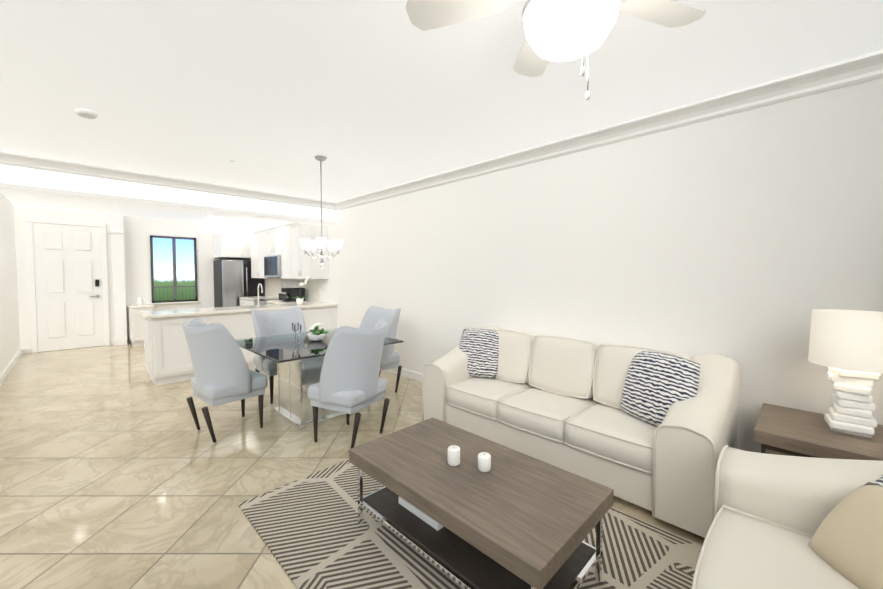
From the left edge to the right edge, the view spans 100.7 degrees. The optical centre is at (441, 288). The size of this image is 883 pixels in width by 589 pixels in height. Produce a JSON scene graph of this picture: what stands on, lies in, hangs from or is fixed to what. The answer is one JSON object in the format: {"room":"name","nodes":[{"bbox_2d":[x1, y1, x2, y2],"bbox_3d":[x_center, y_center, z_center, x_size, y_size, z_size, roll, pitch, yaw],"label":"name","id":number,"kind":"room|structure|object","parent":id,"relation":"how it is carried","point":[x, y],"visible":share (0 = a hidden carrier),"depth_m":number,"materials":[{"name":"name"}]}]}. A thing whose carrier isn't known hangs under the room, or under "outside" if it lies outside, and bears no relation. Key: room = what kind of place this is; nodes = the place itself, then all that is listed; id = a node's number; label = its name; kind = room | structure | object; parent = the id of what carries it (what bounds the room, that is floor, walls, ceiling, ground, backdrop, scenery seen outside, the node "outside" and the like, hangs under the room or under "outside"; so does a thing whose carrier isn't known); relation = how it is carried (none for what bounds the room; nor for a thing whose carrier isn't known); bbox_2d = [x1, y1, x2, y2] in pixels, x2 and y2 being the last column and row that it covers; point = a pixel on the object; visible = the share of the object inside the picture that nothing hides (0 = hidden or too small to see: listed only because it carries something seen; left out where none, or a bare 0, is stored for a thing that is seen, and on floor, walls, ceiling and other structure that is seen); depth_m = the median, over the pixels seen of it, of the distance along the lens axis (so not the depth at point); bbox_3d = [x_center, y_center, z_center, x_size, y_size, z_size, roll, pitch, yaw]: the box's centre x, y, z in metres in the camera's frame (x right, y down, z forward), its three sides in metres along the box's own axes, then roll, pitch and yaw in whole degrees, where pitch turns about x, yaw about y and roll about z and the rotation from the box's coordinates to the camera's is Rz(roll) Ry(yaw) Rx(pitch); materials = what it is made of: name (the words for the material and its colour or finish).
{"room":"living room","nodes":[
{"label":"living room","id":0,"kind":"room"},
{"bbox_2d":[0,193,19,374],"bbox_3d":[-6.228,-0.090,5.023,4.650,2.700,0.200,2,3,45],"label":"wall","id":1,"kind":"structure","parent":0,"point":[9,333],"depth_m":5.75,"materials":[{"name":"paint"}]},
{"bbox_2d":[0,348,22,385],"bbox_3d":[-6.117,1.202,5.114,4.550,0.110,0.014,2,3,45],"label":"baseboard","id":2,"kind":"structure","parent":1,"relation":"attached to","point":[6,371],"depth_m":5.56,"materials":[{"name":"white wood"}]},
{"bbox_2d":[14,206,250,352],"bbox_3d":[-6.339,-0.211,8.132,0.100,2.700,4.050,2,3,45],"label":"wall","id":3,"kind":"structure","parent":0,"point":[138,231],"depth_m":7.83,"materials":[{"name":"paint"}]},
{"bbox_2d":[25,217,109,352],"bbox_3d":[-7.229,-0.077,7.117,0.075,2.510,1.090,2,3,45],"label":"door","id":4,"kind":"structure","parent":3,"relation":"attached to","point":[67,272],"depth_m":7.08,"materials":[{"name":"white wood"}]},
{"bbox_2d":[150,235,198,303],"bbox_3d":[-6.051,-0.428,8.296,0.060,1.510,0.900,2,3,45],"label":"kitchen window","id":5,"kind":"structure","parent":3,"relation":"in","point":[173,270],"depth_m":8.28,"materials":[{"name":"grey"}]},
{"bbox_2d":[212,220,250,258],"bbox_3d":[-4.955,-1.172,8.916,0.680,0.839,0.928,2,3,45],"label":"upper cabinet","id":6,"kind":"object","parent":3,"relation":"attached to","point":[231,239],"visible":0.67,"depth_m":8.58,"materials":[{"name":"white wood"}]},
{"bbox_2d":[0,164,337,225],"bbox_3d":[-3.365,-1.265,5.123,0.300,0.360,4.050,2,3,45],"label":"header beam","id":7,"kind":"structure","parent":0,"point":[9,174],"depth_m":4.61,"materials":[{"name":"white paint"}]},
{"bbox_2d":[0,151,335,223],"bbox_3d":[-3.176,-1.261,5.019,0.115,0.360,3.690,2,3,45],"label":"crown molding","id":8,"kind":"structure","parent":7,"relation":"attached to","point":[6,158],"depth_m":4.54,"materials":[{"name":"white wood"}]},
{"bbox_2d":[279,298,296,303],"bbox_3d":[-2.911,0.258,7.144,0.965,0.040,0.628,2,3,45],"label":"countertop","id":9,"kind":"structure","parent":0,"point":[284,301],"depth_m":6.80,"materials":[{"name":"beige stone"}]},
{"bbox_2d":[283,286,306,301],"bbox_3d":[-2.855,0.106,7.162,0.240,0.259,0.281,2,3,45],"label":"toaster","id":10,"kind":"object","parent":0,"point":[290,292],"depth_m":7.05,"materials":[{"name":"black metal"}]},
{"bbox_2d":[0,343,704,588],"bbox_3d":[-2.178,1.355,3.900,12.050,0.100,4.450,2,3,45],"label":"floor","id":11,"kind":"structure","parent":0,"point":[118,470],"depth_m":2.72,"materials":[{"name":"tile"}]},
{"bbox_2d":[109,213,126,345],"bbox_3d":[-6.688,-0.189,7.562,0.210,2.700,0.210,2,3,45],"label":"column","id":12,"kind":"structure","parent":11,"relation":"on","point":[116,231],"depth_m":7.51,"materials":[{"name":"white paint"}]},
{"bbox_2d":[127,297,154,345],"bbox_3d":[-6.309,0.667,7.676,0.626,0.981,0.390,2,3,45],"label":"base cabinet","id":13,"kind":"object","parent":11,"relation":"on","point":[136,326],"visible":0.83,"depth_m":7.44,"materials":[{"name":"white wood"}]},
{"bbox_2d":[137,297,143,304],"bbox_3d":[-6.321,0.256,7.672,0.110,0.160,0.110,2,3,45],"label":"vase","id":14,"kind":"object","parent":13,"relation":"on","point":[140,301],"depth_m":7.64,"materials":[{"name":"white ceramic"}]},
{"bbox_2d":[143,316,211,384],"bbox_3d":[-3.723,0.806,5.157,0.598,0.900,0.675,2,3,45],"label":"base cabinet","id":15,"kind":"object","parent":11,"relation":"on","point":[167,356],"depth_m":4.87,"materials":[{"name":"white wood"}]},
{"bbox_2d":[140,302,337,319],"bbox_3d":[-3.034,0.310,5.821,0.670,0.040,2.678,2,3,45],"label":"countertop","id":16,"kind":"structure","parent":15,"relation":"on","point":[271,307],"depth_m":5.43,"materials":[{"name":"beige stone"}]},
{"bbox_2d":[257,283,262,305],"bbox_3d":[-2.961,0.095,5.967,0.206,0.374,0.050,2,3,45],"label":"kitchen faucet","id":17,"kind":"object","parent":16,"relation":"on","point":[258,304],"depth_m":6.01,"materials":[{"name":"silver metal"}]},
{"bbox_2d":[293,276,308,303],"bbox_3d":[-2.486,0.020,6.409,0.278,0.490,0.278,2,3,45],"label":"orchid pot","id":18,"kind":"object","parent":16,"relation":"on","point":[299,300],"depth_m":6.39,"materials":[{"name":"white ceramic"}]},
{"bbox_2d":[182,318,267,442],"bbox_3d":[-2.010,0.797,3.394,0.596,1.040,0.625,2,3,45],"label":"dining chair","id":19,"kind":"object","parent":11,"relation":"on","point":[224,373],"visible":1,"depth_m":3.17,"materials":[{"name":"grey fabric"}]},
{"bbox_2d":[212,312,256,368],"bbox_3d":[-3.253,0.787,5.628,0.598,0.900,0.657,2,3,45],"label":"base cabinet","id":20,"kind":"object","parent":11,"relation":"on","point":[240,324],"depth_m":5.47,"materials":[{"name":"white wood"}]},
{"bbox_2d":[213,260,263,307],"bbox_3d":[-4.922,0.203,8.917,0.801,1.788,0.900,2,3,45],"label":"refrigerator","id":21,"kind":"object","parent":11,"relation":"on","point":[234,281],"visible":0.48,"depth_m":8.57,"materials":[{"name":"silver metal"}]},
{"bbox_2d":[239,298,246,305],"bbox_3d":[-4.296,0.673,8.549,0.473,0.900,0.617,2,3,45],"label":"base cabinet","id":22,"kind":"object","parent":11,"relation":"on","point":[243,301],"depth_m":8.30,"materials":[{"name":"grey wood"}]},
{"bbox_2d":[247,298,278,305],"bbox_3d":[-3.961,0.686,8.216,0.472,0.900,0.617,2,3,45],"label":"base cabinet","id":23,"kind":"object","parent":11,"relation":"on","point":[249,303],"depth_m":7.94,"materials":[{"name":"grey wood"}]},
{"bbox_2d":[254,293,285,304],"bbox_3d":[-3.549,0.634,7.747,0.760,1.040,0.638,2,3,45],"label":"range","id":24,"kind":"object","parent":11,"relation":"on","point":[262,301],"visible":0.19,"depth_m":7.69,"materials":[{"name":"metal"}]},
{"bbox_2d":[251,307,305,403],"bbox_3d":[-1.930,0.758,4.399,0.607,1.040,0.593,2,3,45],"label":"dining chair","id":25,"kind":"object","parent":11,"relation":"on","point":[273,323],"visible":0.54,"depth_m":4.49,"materials":[{"name":"grey fabric"}]},
{"bbox_2d":[236,323,403,430],"bbox_3d":[-1.316,0.829,3.859,1.300,0.954,1.300,2,3,45],"label":"dining table","id":26,"kind":"object","parent":11,"relation":"on","point":[298,358],"visible":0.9,"depth_m":3.58,"materials":[{"name":"clear glass"}]},
{"bbox_2d":[304,308,335,331],"bbox_3d":[-2.325,0.751,6.558,0.598,0.900,0.657,2,3,45],"label":"base cabinet","id":27,"kind":"object","parent":11,"relation":"on","point":[325,316],"depth_m":6.37,"materials":[{"name":"white wood"}]},
{"bbox_2d":[308,319,389,448],"bbox_3d":[-0.805,0.804,3.236,0.662,1.040,0.638,2,3,45],"label":"dining chair","id":28,"kind":"object","parent":11,"relation":"on","point":[350,382],"visible":0.98,"depth_m":3.00,"materials":[{"name":"grey fabric"}]},
{"bbox_2d":[359,306,401,392],"bbox_3d":[-0.809,0.754,4.506,0.593,1.040,0.607,2,3,45],"label":"dining chair","id":29,"kind":"object","parent":11,"relation":"on","point":[390,357],"visible":0.4,"depth_m":4.44,"materials":[{"name":"grey fabric"}]},
{"bbox_2d":[238,459,701,588],"bbox_3d":[0.080,1.369,2.106,2.220,0.010,1.640,2,3,45],"label":"rug","id":30,"kind":"object","parent":11,"relation":"on","point":[312,532],"visible":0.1,"depth_m":1.95,"materials":[{"name":"beige fabric"}]},
{"bbox_2d":[349,417,613,588],"bbox_3d":[0.137,1.103,1.919,1.230,0.533,0.670,2,3,45],"label":"coffee table","id":31,"kind":"object","parent":30,"relation":"on","point":[464,509],"visible":1,"depth_m":1.71,"materials":[{"name":"brown wood"}]},
{"bbox_2d":[422,326,739,538],"bbox_3d":[0.959,0.868,3.046,2.282,0.915,0.961,2,3,45],"label":"sofa","id":32,"kind":"object","parent":11,"relation":"on","point":[654,431],"visible":0.98,"depth_m":2.55,"materials":[{"name":"beige fabric"}]},
{"bbox_2d":[692,445,882,588],"bbox_3d":[1.174,0.956,0.786,1.131,0.916,1.912,2,3,45],"label":"armchair","id":33,"kind":"object","parent":11,"relation":"on","point":[787,522],"visible":1,"depth_m":1.36,"materials":[{"name":"beige fabric"}]},
{"bbox_2d":[754,309,882,460],"bbox_3d":[2.152,0.750,2.021,0.600,1.255,0.600,2,3,45],"label":"end table","id":34,"kind":"object","parent":11,"relation":"on","point":[846,347],"visible":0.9,"depth_m":1.93,"materials":[{"name":"brown wood"}]},
{"bbox_2d":[808,309,882,439],"bbox_3d":[2.223,0.451,1.981,0.336,0.654,0.336,2,3,45],"label":"table lamp","id":35,"kind":"object","parent":34,"relation":"on","point":[849,343],"depth_m":1.92,"materials":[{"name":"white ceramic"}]},
{"bbox_2d":[0,0,882,222],"bbox_3d":[-2.178,-1.443,3.791,12.050,0.100,4.450,2,3,45],"label":"ceiling","id":36,"kind":"structure","parent":0,"point":[362,96],"depth_m":2.36,"materials":[{"name":"white paint"}]},
{"bbox_2d":[75,108,97,118],"bbox_3d":[-2.714,-1.337,2.796,0.130,0.034,0.130,2,3,45],"label":"smoke detector","id":37,"kind":"object","parent":36,"relation":"attached to","point":[85,113],"visible":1,"depth_m":2.77,"materials":[{"name":"white plastic"}]},
{"bbox_2d":[299,155,342,267],"bbox_3d":[-1.292,-0.807,3.903,0.440,1.178,0.442,2,3,45],"label":"chandelier","id":38,"kind":"object","parent":36,"relation":"hanging from","point":[320,245],"visible":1,"depth_m":3.89,"materials":[{"name":"glass"}]},
{"bbox_2d":[405,0,706,99],"bbox_3d":[0.433,-0.963,1.184,1.096,0.655,1.105,2,3,45],"label":"ceiling fan","id":39,"kind":"object","parent":36,"relation":"hanging from","point":[562,30],"visible":1,"depth_m":1.27,"materials":[{"name":"white"}]},
{"bbox_2d":[264,77,882,452],"bbox_3d":[-0.643,-0.104,5.384,12.050,2.700,0.100,2,3,45],"label":"wall","id":40,"kind":"structure","parent":0,"point":[748,241],"depth_m":2.88,"materials":[{"name":"paint"}]},
{"bbox_2d":[249,219,260,277],"bbox_3d":[-4.075,-0.914,8.417,1.005,1.317,0.406,2,3,45],"label":"upper cabinet","id":41,"kind":"object","parent":40,"relation":"attached to","point":[254,226],"depth_m":8.43,"materials":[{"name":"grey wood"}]},
{"bbox_2d":[261,219,268,277],"bbox_3d":[-3.637,-0.897,7.981,0.352,1.317,0.406,2,3,45],"label":"upper cabinet","id":42,"kind":"object","parent":40,"relation":"attached to","point":[264,238],"depth_m":8.01,"materials":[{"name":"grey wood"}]},
{"bbox_2d":[265,220,276,277],"bbox_3d":[-3.322,-0.885,7.667,0.538,1.317,0.406,2,3,45],"label":"upper cabinet","id":43,"kind":"object","parent":40,"relation":"attached to","point":[270,225],"depth_m":7.65,"materials":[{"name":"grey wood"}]},
{"bbox_2d":[277,221,284,278],"bbox_3d":[-2.994,-0.872,7.340,0.508,1.317,0.406,2,3,45],"label":"upper cabinet","id":44,"kind":"object","parent":40,"relation":"attached to","point":[277,251],"depth_m":7.40,"materials":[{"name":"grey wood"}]},
{"bbox_2d":[267,278,318,301],"bbox_3d":[-3.303,-0.008,7.955,2.680,0.428,0.020,2,3,45],"label":"backsplash","id":45,"kind":"structure","parent":40,"relation":"attached to","point":[274,286],"depth_m":7.54,"materials":[{"name":"beige tile"}]},
{"bbox_2d":[285,222,328,278],"bbox_3d":[-2.546,-0.854,6.894,0.997,1.317,0.406,2,3,45],"label":"upper cabinet","id":46,"kind":"object","parent":40,"relation":"attached to","point":[298,265],"depth_m":6.73,"materials":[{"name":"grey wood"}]},
{"bbox_2d":[385,367,421,381],"bbox_3d":[0.822,1.250,3.895,7.600,0.110,0.014,2,3,45],"label":"baseboard","id":47,"kind":"structure","parent":40,"relation":"attached to","point":[411,374],"depth_m":5.17,"materials":[{"name":"white wood"}]},
{"bbox_2d":[336,50,882,224],"bbox_3d":[0.804,-1.211,3.745,7.550,0.360,0.115,2,3,45],"label":"crown molding","id":48,"kind":"structure","parent":40,"relation":"attached to","point":[859,69],"depth_m":2.77,"materials":[{"name":"white wood"}]}
]}

